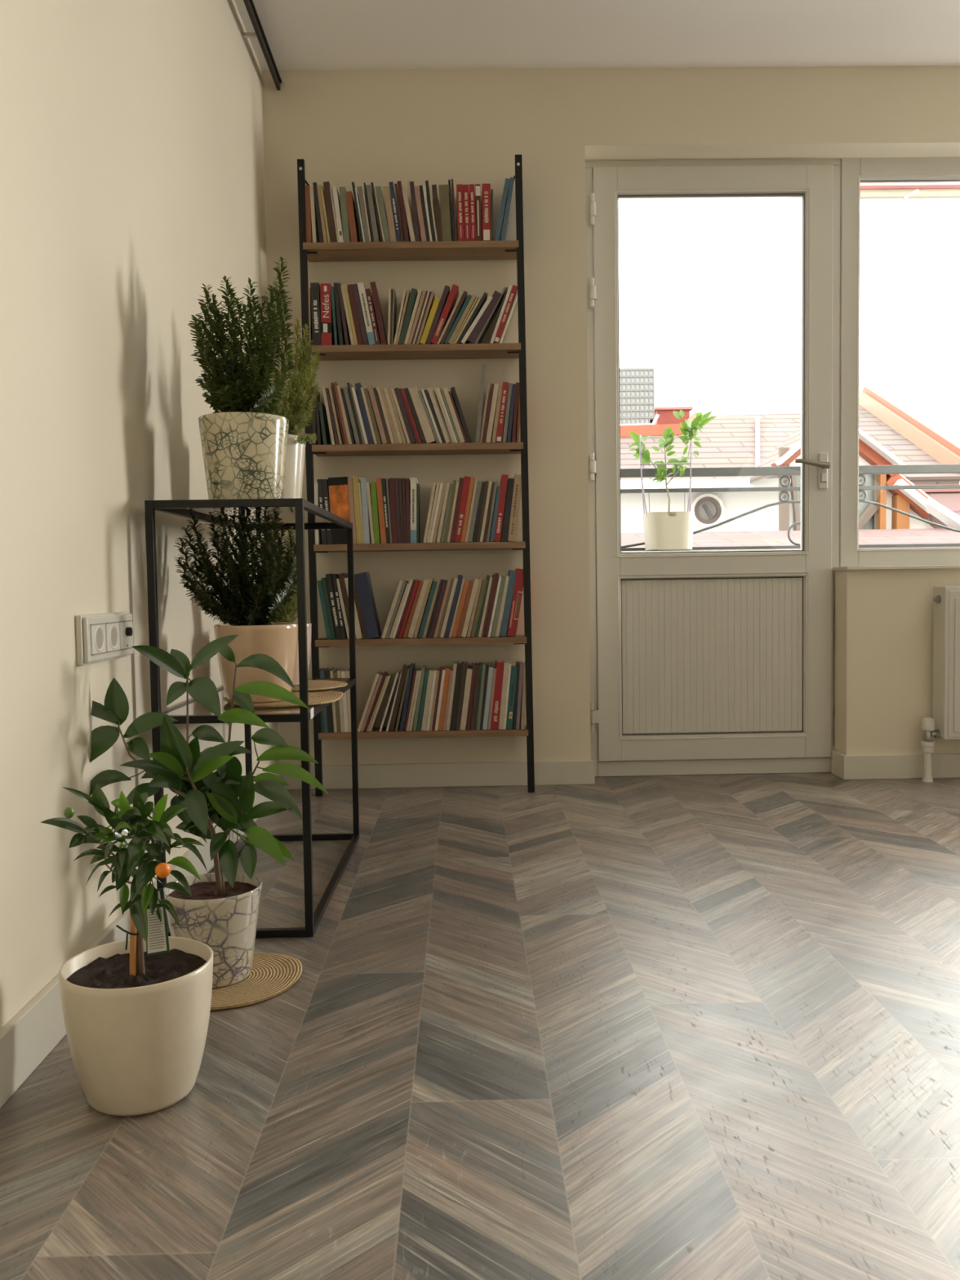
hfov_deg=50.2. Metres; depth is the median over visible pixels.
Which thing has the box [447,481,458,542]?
book
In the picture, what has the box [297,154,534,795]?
ladder bookshelf
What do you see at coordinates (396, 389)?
book
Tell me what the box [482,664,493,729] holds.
book
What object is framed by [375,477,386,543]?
book
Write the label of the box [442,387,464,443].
book
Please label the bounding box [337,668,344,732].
book
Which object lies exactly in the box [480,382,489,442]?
book
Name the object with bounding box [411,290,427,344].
book
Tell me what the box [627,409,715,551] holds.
potted plant
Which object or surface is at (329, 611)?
book
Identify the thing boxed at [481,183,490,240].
book
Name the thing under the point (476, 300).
book
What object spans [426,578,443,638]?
book
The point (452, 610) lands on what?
book
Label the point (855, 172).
window
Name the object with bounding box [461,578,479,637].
book
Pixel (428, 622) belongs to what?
book
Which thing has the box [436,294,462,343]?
book
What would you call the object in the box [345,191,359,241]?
book
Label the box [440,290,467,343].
book
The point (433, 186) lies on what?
book
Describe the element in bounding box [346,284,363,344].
book
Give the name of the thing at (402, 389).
book
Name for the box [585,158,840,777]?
door
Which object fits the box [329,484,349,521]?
picture
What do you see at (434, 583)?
book
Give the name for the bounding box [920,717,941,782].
radiator valve
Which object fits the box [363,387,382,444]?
book
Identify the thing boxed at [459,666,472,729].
book
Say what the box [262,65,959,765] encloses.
wall
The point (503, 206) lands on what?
book
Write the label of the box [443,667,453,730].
book
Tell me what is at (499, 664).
book
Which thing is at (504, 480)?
book
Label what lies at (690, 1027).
floor
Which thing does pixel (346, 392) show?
book
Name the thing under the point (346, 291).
book
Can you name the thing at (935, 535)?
roof
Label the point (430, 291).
book
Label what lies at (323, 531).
book
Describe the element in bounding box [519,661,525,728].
book
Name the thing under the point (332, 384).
book
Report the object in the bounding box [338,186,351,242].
book
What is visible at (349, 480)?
book
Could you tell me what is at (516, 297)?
book
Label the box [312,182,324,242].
book
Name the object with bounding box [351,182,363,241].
book
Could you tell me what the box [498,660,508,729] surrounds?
book
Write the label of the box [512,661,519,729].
book
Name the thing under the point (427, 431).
book
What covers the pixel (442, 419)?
book
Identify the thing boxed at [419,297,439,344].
book
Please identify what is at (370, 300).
book
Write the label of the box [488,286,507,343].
book
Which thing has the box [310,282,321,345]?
book
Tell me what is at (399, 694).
book
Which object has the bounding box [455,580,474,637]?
book
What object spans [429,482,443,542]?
book
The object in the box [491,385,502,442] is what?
book
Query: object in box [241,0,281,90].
rail
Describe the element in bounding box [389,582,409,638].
book
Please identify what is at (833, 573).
trim
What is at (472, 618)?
book
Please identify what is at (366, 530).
book
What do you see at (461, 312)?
book
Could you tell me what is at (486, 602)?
book
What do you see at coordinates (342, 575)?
book
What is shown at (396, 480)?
book
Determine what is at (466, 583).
book
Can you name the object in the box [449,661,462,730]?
book
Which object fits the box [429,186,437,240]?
book
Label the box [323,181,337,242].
book
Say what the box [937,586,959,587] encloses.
grille
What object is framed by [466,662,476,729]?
book
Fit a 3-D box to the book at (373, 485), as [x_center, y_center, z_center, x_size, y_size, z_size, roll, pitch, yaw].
[-0.350,-0.426,3.469,0.027,0.203,0.113,-1,3,-1]
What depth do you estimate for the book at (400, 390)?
3.40 m
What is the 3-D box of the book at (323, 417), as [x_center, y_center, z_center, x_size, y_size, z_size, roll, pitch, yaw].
[-0.523,-0.722,3.452,0.025,0.143,0.113,-1,3,-1]
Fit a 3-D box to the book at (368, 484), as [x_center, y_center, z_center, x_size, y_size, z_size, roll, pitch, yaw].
[-0.366,-0.426,3.466,0.023,0.204,0.106,-1,3,-1]
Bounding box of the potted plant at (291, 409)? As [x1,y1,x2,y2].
[263,318,320,498]
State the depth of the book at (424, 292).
3.38 m
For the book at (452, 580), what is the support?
on the ladder bookshelf at (433, 250)
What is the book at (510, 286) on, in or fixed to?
on the ladder bookshelf at (433, 250)
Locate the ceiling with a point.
(300, 34)
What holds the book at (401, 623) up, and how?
on the ladder bookshelf at (433, 250)
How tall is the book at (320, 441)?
0.140 m
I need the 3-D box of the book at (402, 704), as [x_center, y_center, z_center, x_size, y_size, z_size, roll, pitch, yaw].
[-0.262,0.198,3.503,0.056,0.214,0.112,-1,3,-1]
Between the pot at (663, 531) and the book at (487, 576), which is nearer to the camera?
the book at (487, 576)
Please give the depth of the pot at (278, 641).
2.16 m
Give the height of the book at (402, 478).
0.217 m
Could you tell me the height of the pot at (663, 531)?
0.174 m
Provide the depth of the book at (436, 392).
3.40 m
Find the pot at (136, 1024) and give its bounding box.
[58,936,213,1115]
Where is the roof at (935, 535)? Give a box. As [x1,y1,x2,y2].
[621,528,959,550]
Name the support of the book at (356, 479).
on the ladder bookshelf at (433, 250)
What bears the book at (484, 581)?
on the ladder bookshelf at (433, 250)
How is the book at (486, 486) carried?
on the ladder bookshelf at (433, 250)
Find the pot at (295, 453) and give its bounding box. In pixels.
[283,434,306,498]
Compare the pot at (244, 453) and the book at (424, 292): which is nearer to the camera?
the pot at (244, 453)
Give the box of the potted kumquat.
[40,783,213,1115]
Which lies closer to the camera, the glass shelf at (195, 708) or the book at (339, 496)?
the glass shelf at (195, 708)
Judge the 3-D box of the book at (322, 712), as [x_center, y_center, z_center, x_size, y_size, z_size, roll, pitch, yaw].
[-0.538,0.204,3.499,0.022,0.210,0.111,-1,3,-1]
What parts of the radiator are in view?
panel, panel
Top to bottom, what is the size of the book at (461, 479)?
0.216 m
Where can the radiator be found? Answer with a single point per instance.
(946, 599)
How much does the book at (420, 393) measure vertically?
0.176 m
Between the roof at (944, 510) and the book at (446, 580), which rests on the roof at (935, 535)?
the roof at (944, 510)
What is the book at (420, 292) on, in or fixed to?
on the ladder bookshelf at (433, 250)
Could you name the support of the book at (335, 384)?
on the ladder bookshelf at (433, 250)
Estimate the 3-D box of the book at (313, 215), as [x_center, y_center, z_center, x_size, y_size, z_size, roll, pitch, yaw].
[-0.548,-1.397,3.413,0.013,0.180,0.111,-3,3,-1]
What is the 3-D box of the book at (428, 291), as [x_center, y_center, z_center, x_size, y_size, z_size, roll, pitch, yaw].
[-0.195,-1.068,3.435,0.061,0.176,0.105,-1,3,-1]
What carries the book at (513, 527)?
on the ladder bookshelf at (433, 250)
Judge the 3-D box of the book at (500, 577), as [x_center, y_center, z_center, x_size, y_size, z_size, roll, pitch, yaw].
[0.049,-0.115,3.489,0.050,0.204,0.109,-1,3,-1]
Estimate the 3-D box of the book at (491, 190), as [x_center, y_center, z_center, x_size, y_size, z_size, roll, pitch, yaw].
[0.039,-1.400,3.425,0.008,0.168,0.111,0,3,-1]
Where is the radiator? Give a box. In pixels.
[932,586,959,739]
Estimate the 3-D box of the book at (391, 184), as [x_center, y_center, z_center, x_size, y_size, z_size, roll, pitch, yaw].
[-0.280,-1.408,3.416,0.037,0.194,0.110,-1,3,-1]
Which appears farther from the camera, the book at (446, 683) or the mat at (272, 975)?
the book at (446, 683)
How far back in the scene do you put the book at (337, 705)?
3.45 m
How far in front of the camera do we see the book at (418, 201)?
3.37 m
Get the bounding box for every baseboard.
[0,772,283,1108]
[283,760,595,789]
[831,750,959,779]
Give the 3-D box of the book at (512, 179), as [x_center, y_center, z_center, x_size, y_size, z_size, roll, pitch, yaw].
[0.090,-1.420,3.424,0.045,0.206,0.111,-1,3,-1]
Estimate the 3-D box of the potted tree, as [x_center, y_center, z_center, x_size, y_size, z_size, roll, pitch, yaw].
[-0.501,0.297,1.824,0.478,0.614,0.178,-1,3,-1]
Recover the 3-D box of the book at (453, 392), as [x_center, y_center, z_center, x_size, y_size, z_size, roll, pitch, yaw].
[-0.063,-0.750,3.452,0.068,0.186,0.106,-1,3,-1]
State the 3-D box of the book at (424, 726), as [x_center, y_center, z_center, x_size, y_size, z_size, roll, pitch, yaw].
[-0.178,0.201,3.502,0.047,0.206,0.105,-1,3,-1]
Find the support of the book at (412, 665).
on the ladder bookshelf at (433, 250)
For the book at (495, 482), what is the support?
on the ladder bookshelf at (433, 250)
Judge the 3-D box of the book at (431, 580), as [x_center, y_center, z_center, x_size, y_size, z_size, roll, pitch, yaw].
[-0.192,-0.111,3.486,0.070,0.204,0.106,-1,3,-1]
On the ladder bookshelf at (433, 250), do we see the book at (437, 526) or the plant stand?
the book at (437, 526)
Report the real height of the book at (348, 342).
0.203 m
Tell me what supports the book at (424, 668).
on the ladder bookshelf at (433, 250)
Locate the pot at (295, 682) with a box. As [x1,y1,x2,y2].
[293,622,311,685]
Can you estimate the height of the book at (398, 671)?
0.199 m
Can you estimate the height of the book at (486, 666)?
0.214 m
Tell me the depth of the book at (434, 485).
3.42 m
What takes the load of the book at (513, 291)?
on the ladder bookshelf at (433, 250)
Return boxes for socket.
[75,611,133,666]
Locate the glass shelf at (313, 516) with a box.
[173,506,338,526]
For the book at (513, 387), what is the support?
on the ladder bookshelf at (433, 250)
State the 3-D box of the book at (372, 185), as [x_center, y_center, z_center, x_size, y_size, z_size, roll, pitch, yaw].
[-0.339,-1.407,3.415,0.037,0.193,0.110,-1,3,-1]
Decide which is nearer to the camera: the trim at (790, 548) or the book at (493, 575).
the book at (493, 575)
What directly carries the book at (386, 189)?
on the ladder bookshelf at (433, 250)
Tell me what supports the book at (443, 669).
on the ladder bookshelf at (433, 250)
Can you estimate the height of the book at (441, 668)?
0.209 m
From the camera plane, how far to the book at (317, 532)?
3.41 m
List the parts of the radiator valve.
knob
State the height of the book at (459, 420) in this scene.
0.172 m
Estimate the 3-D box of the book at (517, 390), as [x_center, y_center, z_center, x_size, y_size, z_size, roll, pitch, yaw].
[0.117,-0.759,3.457,0.029,0.198,0.107,-1,3,-1]
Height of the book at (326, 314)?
0.201 m
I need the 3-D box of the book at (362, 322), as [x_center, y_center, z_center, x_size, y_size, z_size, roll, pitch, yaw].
[-0.396,-1.077,3.433,0.048,0.200,0.110,-1,3,-1]
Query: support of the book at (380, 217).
on the ladder bookshelf at (433, 250)
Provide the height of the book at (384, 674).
0.196 m
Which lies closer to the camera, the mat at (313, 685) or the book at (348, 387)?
the mat at (313, 685)
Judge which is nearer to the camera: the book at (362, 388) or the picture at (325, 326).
the picture at (325, 326)
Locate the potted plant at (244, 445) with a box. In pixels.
[186,256,296,499]
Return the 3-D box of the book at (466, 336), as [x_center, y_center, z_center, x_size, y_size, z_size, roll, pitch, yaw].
[-0.011,-1.062,3.437,0.108,0.157,0.107,-1,3,-1]
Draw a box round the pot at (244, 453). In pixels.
[198,411,288,499]
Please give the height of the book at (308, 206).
0.184 m
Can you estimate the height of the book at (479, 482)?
0.205 m
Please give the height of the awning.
0.096 m
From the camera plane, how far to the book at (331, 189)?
3.36 m
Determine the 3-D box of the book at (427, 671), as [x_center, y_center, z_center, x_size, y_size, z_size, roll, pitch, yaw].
[-0.193,0.201,3.505,0.045,0.206,0.111,-1,3,-1]
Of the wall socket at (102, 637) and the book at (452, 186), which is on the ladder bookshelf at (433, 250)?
the book at (452, 186)
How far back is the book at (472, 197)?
3.37 m
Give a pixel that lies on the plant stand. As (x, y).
(300, 513)
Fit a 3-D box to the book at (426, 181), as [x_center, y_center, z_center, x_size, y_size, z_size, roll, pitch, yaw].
[-0.164,-1.412,3.421,0.030,0.198,0.113,-1,3,-1]
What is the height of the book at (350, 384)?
0.200 m
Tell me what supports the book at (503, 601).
on the ladder bookshelf at (433, 250)
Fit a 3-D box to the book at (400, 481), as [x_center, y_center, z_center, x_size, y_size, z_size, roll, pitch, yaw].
[-0.263,-0.434,3.468,0.015,0.216,0.108,-1,3,-1]
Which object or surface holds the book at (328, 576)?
on the ladder bookshelf at (433, 250)
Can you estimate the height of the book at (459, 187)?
0.184 m
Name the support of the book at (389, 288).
on the ladder bookshelf at (433, 250)
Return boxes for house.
[620,386,959,533]
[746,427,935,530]
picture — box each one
[323,324,327,332]
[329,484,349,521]
[515,594,520,617]
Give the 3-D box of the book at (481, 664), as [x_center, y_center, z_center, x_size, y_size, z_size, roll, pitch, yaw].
[-0.006,0.190,3.508,0.032,0.222,0.112,-1,3,-1]
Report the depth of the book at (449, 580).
3.43 m
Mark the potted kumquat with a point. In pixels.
(136, 1009)
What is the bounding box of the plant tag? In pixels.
[148,910,164,949]
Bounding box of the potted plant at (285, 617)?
[273,526,311,685]
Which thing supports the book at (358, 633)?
on the ladder bookshelf at (433, 250)
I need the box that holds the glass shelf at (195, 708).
[165,678,349,715]
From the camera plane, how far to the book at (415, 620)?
3.43 m
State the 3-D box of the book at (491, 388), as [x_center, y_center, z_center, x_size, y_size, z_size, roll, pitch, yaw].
[0.026,-0.756,3.458,0.044,0.195,0.114,-1,3,-1]
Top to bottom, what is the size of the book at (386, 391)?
0.185 m
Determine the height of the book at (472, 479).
0.217 m
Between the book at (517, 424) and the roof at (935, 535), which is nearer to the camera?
the book at (517, 424)
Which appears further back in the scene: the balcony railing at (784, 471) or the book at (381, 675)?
the balcony railing at (784, 471)
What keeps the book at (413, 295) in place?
on the ladder bookshelf at (433, 250)
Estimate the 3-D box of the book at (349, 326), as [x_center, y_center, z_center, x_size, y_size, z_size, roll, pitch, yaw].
[-0.438,-1.074,3.433,0.042,0.196,0.111,-1,3,-1]
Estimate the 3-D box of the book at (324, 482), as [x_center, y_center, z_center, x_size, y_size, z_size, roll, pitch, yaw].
[-0.510,-0.430,3.464,0.032,0.217,0.107,-1,3,-1]
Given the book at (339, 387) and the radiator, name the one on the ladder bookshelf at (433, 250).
the book at (339, 387)
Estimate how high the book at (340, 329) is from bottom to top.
0.204 m
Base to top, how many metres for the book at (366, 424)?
0.203 m
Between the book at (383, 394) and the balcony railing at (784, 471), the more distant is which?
the balcony railing at (784, 471)
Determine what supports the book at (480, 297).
on the ladder bookshelf at (433, 250)
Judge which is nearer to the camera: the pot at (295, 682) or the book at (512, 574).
the pot at (295, 682)
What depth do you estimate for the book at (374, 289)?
3.38 m
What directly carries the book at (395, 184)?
on the ladder bookshelf at (433, 250)
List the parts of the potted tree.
stem, pot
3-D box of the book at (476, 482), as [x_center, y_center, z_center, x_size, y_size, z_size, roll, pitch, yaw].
[-0.030,-0.431,3.474,0.045,0.204,0.111,-1,3,-1]
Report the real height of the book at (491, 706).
0.209 m
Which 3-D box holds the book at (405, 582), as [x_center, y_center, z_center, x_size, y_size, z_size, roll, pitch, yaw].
[-0.283,-0.106,3.484,0.077,0.196,0.109,-1,3,-1]
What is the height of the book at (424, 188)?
0.180 m
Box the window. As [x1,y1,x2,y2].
[839,156,959,567]
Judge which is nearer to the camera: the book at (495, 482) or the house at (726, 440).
the book at (495, 482)
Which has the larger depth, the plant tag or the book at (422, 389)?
the book at (422, 389)
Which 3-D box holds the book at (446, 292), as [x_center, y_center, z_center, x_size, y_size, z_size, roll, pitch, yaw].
[-0.141,-1.077,3.435,0.083,0.192,0.106,-1,3,-1]
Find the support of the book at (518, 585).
on the ladder bookshelf at (433, 250)
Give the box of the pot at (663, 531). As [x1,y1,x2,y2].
[642,511,694,551]
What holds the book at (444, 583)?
on the ladder bookshelf at (433, 250)
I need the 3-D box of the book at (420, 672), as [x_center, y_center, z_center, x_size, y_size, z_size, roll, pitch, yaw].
[-0.218,0.202,3.501,0.046,0.205,0.108,-1,3,-1]
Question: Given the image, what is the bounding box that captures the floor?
[0,772,959,1279]
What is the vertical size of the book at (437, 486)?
0.200 m
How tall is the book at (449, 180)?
0.199 m
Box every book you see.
[304,185,312,242]
[307,288,312,345]
[309,186,319,242]
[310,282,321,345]
[311,386,319,444]
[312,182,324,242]
[314,482,321,544]
[315,402,323,444]
[316,185,328,242]
[316,479,327,544]
[317,580,331,639]
[318,401,330,444]
[319,667,324,732]
[320,185,330,242]
[320,283,334,345]
[320,667,328,732]
[321,386,336,444]
[321,479,333,544]
[321,577,336,639]
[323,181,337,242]
[324,387,339,444]
[324,667,333,732]
[325,573,342,639]
[328,385,343,444]
[328,476,351,544]
[329,186,338,242]
[329,668,337,732]
[330,286,339,345]
[330,382,345,444]
[331,573,347,639]
[332,186,343,242]
[333,282,345,345]
[333,382,348,444]
[333,669,341,732]
[336,578,349,639]
[337,283,351,345]
[337,385,351,444]
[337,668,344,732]
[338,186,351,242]
[338,573,355,638]
[340,284,354,345]
[340,388,355,444]
[341,668,348,732]
[342,386,360,444]
[343,284,357,344]
[344,577,363,639]
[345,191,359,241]
[345,668,351,732]
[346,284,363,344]
[346,382,363,444]
[347,478,356,543]
[349,383,365,444]
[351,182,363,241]
[351,386,368,444]
[352,284,368,344]
[352,475,362,543]
[354,572,381,639]
[354,576,367,639]
[355,187,364,241]
[355,382,374,444]
[357,186,369,241]
[357,282,375,344]
[357,671,382,732]
[358,482,364,543]
[360,386,377,444]
[360,477,371,543]
[360,672,382,732]
[361,186,372,241]
[363,182,373,241]
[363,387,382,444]
[363,671,387,732]
[364,288,381,344]
[365,184,380,241]
[366,482,374,543]
[366,674,389,731]
[367,385,387,444]
[368,673,392,731]
[369,281,387,344]
[370,182,383,241]
[370,482,381,543]
[373,186,385,241]
[373,387,391,444]
[375,186,391,241]
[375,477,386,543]
[376,386,395,444]
[379,387,399,444]
[379,670,400,731]
[381,478,390,543]
[381,579,403,638]
[382,186,397,241]
[383,387,403,444]
[385,579,408,638]
[386,478,392,543]
[386,672,401,731]
[387,287,391,344]
[387,387,407,444]
[388,182,401,241]
[388,477,397,543]
[388,663,408,731]
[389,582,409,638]
[390,288,393,344]
[391,288,396,344]
[391,387,410,443]
[392,579,413,638]
[393,288,406,344]
[394,183,404,241]
[394,387,415,443]
[394,478,401,543]
[395,288,410,344]
[395,579,416,638]
[395,666,409,731]
[396,181,408,241]
[398,288,417,344]
[398,388,418,443]
[398,478,404,543]
[398,579,420,638]
[399,662,415,731]
[401,184,415,241]
[401,388,421,443]
[401,477,406,543]
[402,581,423,638]
[404,288,422,344]
[404,387,426,443]
[404,667,417,731]
[405,478,410,542]
[406,667,420,731]
[407,289,426,344]
[407,578,428,638]
[408,386,435,443]
[408,667,422,731]
[409,181,420,241]
[410,477,417,542]
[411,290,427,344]
[412,290,430,344]
[412,665,426,731]
[413,186,426,241]
[413,577,434,638]
[414,291,431,344]
[416,290,435,344]
[416,483,420,542]
[417,390,439,443]
[417,581,437,638]
[417,667,430,730]
[419,185,430,241]
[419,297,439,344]
[421,388,442,443]
[421,667,435,730]
[422,186,431,241]
[422,482,436,542]
[422,578,440,638]
[423,389,445,443]
[425,180,435,240]
[425,285,449,343]
[426,386,449,443]
[426,482,439,542]
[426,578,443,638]
[426,668,437,730]
[428,579,446,637]
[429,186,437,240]
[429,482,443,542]
[429,667,439,730]
[431,184,442,240]
[431,284,458,343]
[431,390,452,443]
[431,580,448,637]
[431,666,443,730]
[432,482,446,542]
[433,578,451,637]
[434,386,455,443]
[435,666,445,730]
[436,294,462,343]
[436,482,449,542]
[436,577,453,637]
[437,387,457,443]
[437,666,450,730]
[438,184,451,240]
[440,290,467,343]
[440,387,460,443]
[440,484,453,542]
[440,577,457,637]
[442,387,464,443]
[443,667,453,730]
[444,293,471,343]
[444,480,456,542]
[444,574,462,637]
[446,661,457,730]
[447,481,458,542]
[448,179,455,240]
[448,294,475,343]
[448,391,467,443]
[448,578,464,637]
[449,477,463,542]
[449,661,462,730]
[450,386,471,443]
[451,178,457,240]
[451,580,469,637]
[452,296,478,343]
[453,296,481,343]
[454,475,471,542]
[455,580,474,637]
[455,662,466,730]
[456,184,464,240]
[456,292,487,343]
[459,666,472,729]
[460,295,493,343]
[461,476,474,542]
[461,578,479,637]
[462,184,471,240]
[465,480,477,542]
[466,290,502,343]
[466,577,483,637]
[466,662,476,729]
[467,480,482,542]
[468,184,475,240]
[470,578,487,637]
[470,662,479,729]
[472,481,484,542]
[474,287,506,343]
[474,662,482,729]
[475,184,481,240]
[475,364,485,442]
[475,480,488,542]
[475,574,489,637]
[476,662,485,729]
[477,577,492,636]
[479,480,492,542]
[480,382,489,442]
[480,574,495,637]
[480,664,488,729]
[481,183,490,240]
[482,383,494,442]
[482,481,494,542]
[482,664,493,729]
[484,573,498,636]
[485,383,498,442]
[485,481,497,542]
[487,576,502,636]
[487,666,496,729]
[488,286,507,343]
[488,485,500,542]
[489,285,511,343]
[490,189,493,240]
[490,576,506,636]
[490,659,504,729]
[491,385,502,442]
[493,284,517,343]
[493,474,508,542]
[494,177,510,240]
[495,382,508,442]
[495,576,509,636]
[498,291,517,342]
[498,569,516,636]
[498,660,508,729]
[500,478,514,542]
[501,177,514,240]
[502,382,512,442]
[502,661,511,729]
[506,383,515,442]
[506,474,521,542]
[506,568,523,636]
[506,665,517,728]
[510,382,519,442]
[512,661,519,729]
[515,385,519,442]
[515,661,523,728]
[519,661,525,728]
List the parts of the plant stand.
leg, rail, rail, rail, rail, rail, rail, leg, rail, leg, rail, rail, rail, rail, leg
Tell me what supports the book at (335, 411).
on the ladder bookshelf at (433, 250)
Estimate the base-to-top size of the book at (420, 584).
0.192 m
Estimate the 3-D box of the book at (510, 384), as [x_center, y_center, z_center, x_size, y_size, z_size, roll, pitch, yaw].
[0.090,-0.758,3.457,0.036,0.196,0.108,-1,3,-1]
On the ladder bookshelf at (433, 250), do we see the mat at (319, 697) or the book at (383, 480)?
the book at (383, 480)
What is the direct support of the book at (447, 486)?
on the ladder bookshelf at (433, 250)
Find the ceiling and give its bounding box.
[234,0,959,71]
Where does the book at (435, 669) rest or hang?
on the ladder bookshelf at (433, 250)
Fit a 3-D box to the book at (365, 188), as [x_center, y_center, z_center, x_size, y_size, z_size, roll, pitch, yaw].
[-0.366,-1.406,3.415,0.031,0.193,0.107,-1,3,-1]
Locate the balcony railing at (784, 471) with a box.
[620,464,959,551]
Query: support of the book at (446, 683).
on the ladder bookshelf at (433, 250)
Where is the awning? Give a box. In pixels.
[860,184,959,199]
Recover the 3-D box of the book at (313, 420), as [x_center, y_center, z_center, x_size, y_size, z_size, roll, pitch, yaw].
[-0.553,-0.746,3.451,0.014,0.192,0.114,0,3,-1]
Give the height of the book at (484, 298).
0.168 m
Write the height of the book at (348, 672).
0.207 m
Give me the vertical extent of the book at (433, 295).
0.174 m
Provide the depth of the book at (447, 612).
3.43 m
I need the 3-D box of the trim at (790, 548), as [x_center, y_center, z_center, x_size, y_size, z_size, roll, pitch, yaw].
[1.923,-0.412,4.776,6.400,0.030,0.300,-1,3,-1]
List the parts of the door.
ribbed panel, handle lever, handle plate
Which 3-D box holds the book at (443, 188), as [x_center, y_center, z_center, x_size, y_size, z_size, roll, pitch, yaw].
[-0.115,-1.406,3.419,0.040,0.184,0.106,-1,3,-1]
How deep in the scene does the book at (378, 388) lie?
3.40 m
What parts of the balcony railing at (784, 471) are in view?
rail, rail, rail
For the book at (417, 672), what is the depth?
3.45 m
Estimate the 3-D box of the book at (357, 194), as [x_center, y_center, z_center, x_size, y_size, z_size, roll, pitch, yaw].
[-0.395,-1.398,3.417,0.031,0.177,0.113,-1,3,-1]
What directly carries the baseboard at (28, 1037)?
attached to the wall at (132, 159)
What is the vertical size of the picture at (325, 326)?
0.028 m
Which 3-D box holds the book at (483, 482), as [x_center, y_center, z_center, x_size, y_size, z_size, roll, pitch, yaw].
[-0.004,-0.430,3.471,0.045,0.201,0.106,-1,3,-1]
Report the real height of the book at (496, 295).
0.174 m
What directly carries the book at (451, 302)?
on the ladder bookshelf at (433, 250)
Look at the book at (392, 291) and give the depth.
3.38 m
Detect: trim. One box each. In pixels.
[621,548,800,552]
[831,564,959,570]
[833,573,835,746]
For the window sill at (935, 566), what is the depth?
3.56 m
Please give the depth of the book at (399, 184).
3.36 m
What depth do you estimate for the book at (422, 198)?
3.37 m
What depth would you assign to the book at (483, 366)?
3.40 m
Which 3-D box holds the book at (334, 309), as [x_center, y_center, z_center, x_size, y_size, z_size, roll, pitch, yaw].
[-0.482,-1.072,3.430,0.017,0.192,0.106,-1,3,-1]
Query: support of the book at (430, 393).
on the ladder bookshelf at (433, 250)
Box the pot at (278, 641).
[213,622,297,702]
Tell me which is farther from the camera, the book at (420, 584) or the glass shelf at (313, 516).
the book at (420, 584)
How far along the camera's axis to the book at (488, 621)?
3.43 m
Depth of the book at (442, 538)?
3.42 m
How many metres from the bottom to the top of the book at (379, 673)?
0.197 m
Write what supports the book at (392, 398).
on the ladder bookshelf at (433, 250)
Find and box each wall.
[0,0,279,1029]
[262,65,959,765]
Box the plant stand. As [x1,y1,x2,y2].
[144,497,359,937]
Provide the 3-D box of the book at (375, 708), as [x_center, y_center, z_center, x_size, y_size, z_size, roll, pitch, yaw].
[-0.346,0.213,3.501,0.076,0.187,0.108,-1,3,-1]
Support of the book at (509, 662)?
on the ladder bookshelf at (433, 250)
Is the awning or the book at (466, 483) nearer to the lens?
the book at (466, 483)
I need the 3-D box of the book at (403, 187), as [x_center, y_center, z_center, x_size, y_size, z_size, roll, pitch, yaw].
[-0.236,-1.404,3.416,0.043,0.185,0.105,-1,3,-1]
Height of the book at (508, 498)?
0.211 m
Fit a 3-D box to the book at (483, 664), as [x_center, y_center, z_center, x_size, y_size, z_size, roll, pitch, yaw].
[0.003,0.190,3.506,0.034,0.221,0.111,-1,3,-1]
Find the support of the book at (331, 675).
on the ladder bookshelf at (433, 250)
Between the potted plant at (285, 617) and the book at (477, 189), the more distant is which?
the book at (477, 189)
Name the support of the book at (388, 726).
on the ladder bookshelf at (433, 250)
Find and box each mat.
[210,951,302,1010]
[222,691,344,707]
[291,680,347,691]
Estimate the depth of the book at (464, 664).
3.45 m
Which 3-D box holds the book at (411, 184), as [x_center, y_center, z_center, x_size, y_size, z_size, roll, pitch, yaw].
[-0.215,-1.410,3.418,0.030,0.195,0.108,-1,3,-1]
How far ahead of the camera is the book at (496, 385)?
3.40 m
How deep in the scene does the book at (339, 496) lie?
3.41 m
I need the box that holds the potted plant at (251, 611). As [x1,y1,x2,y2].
[174,506,297,702]
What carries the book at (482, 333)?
on the ladder bookshelf at (433, 250)
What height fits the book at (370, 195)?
0.186 m
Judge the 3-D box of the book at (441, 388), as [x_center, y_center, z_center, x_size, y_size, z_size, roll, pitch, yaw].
[-0.100,-0.749,3.455,0.066,0.185,0.108,-1,3,-1]
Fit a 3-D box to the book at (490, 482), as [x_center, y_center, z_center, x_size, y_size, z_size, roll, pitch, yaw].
[0.019,-0.432,3.476,0.044,0.203,0.112,-1,3,-1]
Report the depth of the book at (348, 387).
3.39 m
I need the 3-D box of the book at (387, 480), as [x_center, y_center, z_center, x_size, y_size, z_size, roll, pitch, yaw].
[-0.304,-0.433,3.469,0.017,0.217,0.112,-1,3,-1]
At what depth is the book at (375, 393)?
3.40 m
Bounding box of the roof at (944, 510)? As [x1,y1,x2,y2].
[920,484,959,529]
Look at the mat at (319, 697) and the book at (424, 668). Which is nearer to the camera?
the mat at (319, 697)
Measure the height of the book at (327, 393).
0.187 m
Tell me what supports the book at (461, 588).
on the ladder bookshelf at (433, 250)
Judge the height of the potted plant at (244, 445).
0.515 m

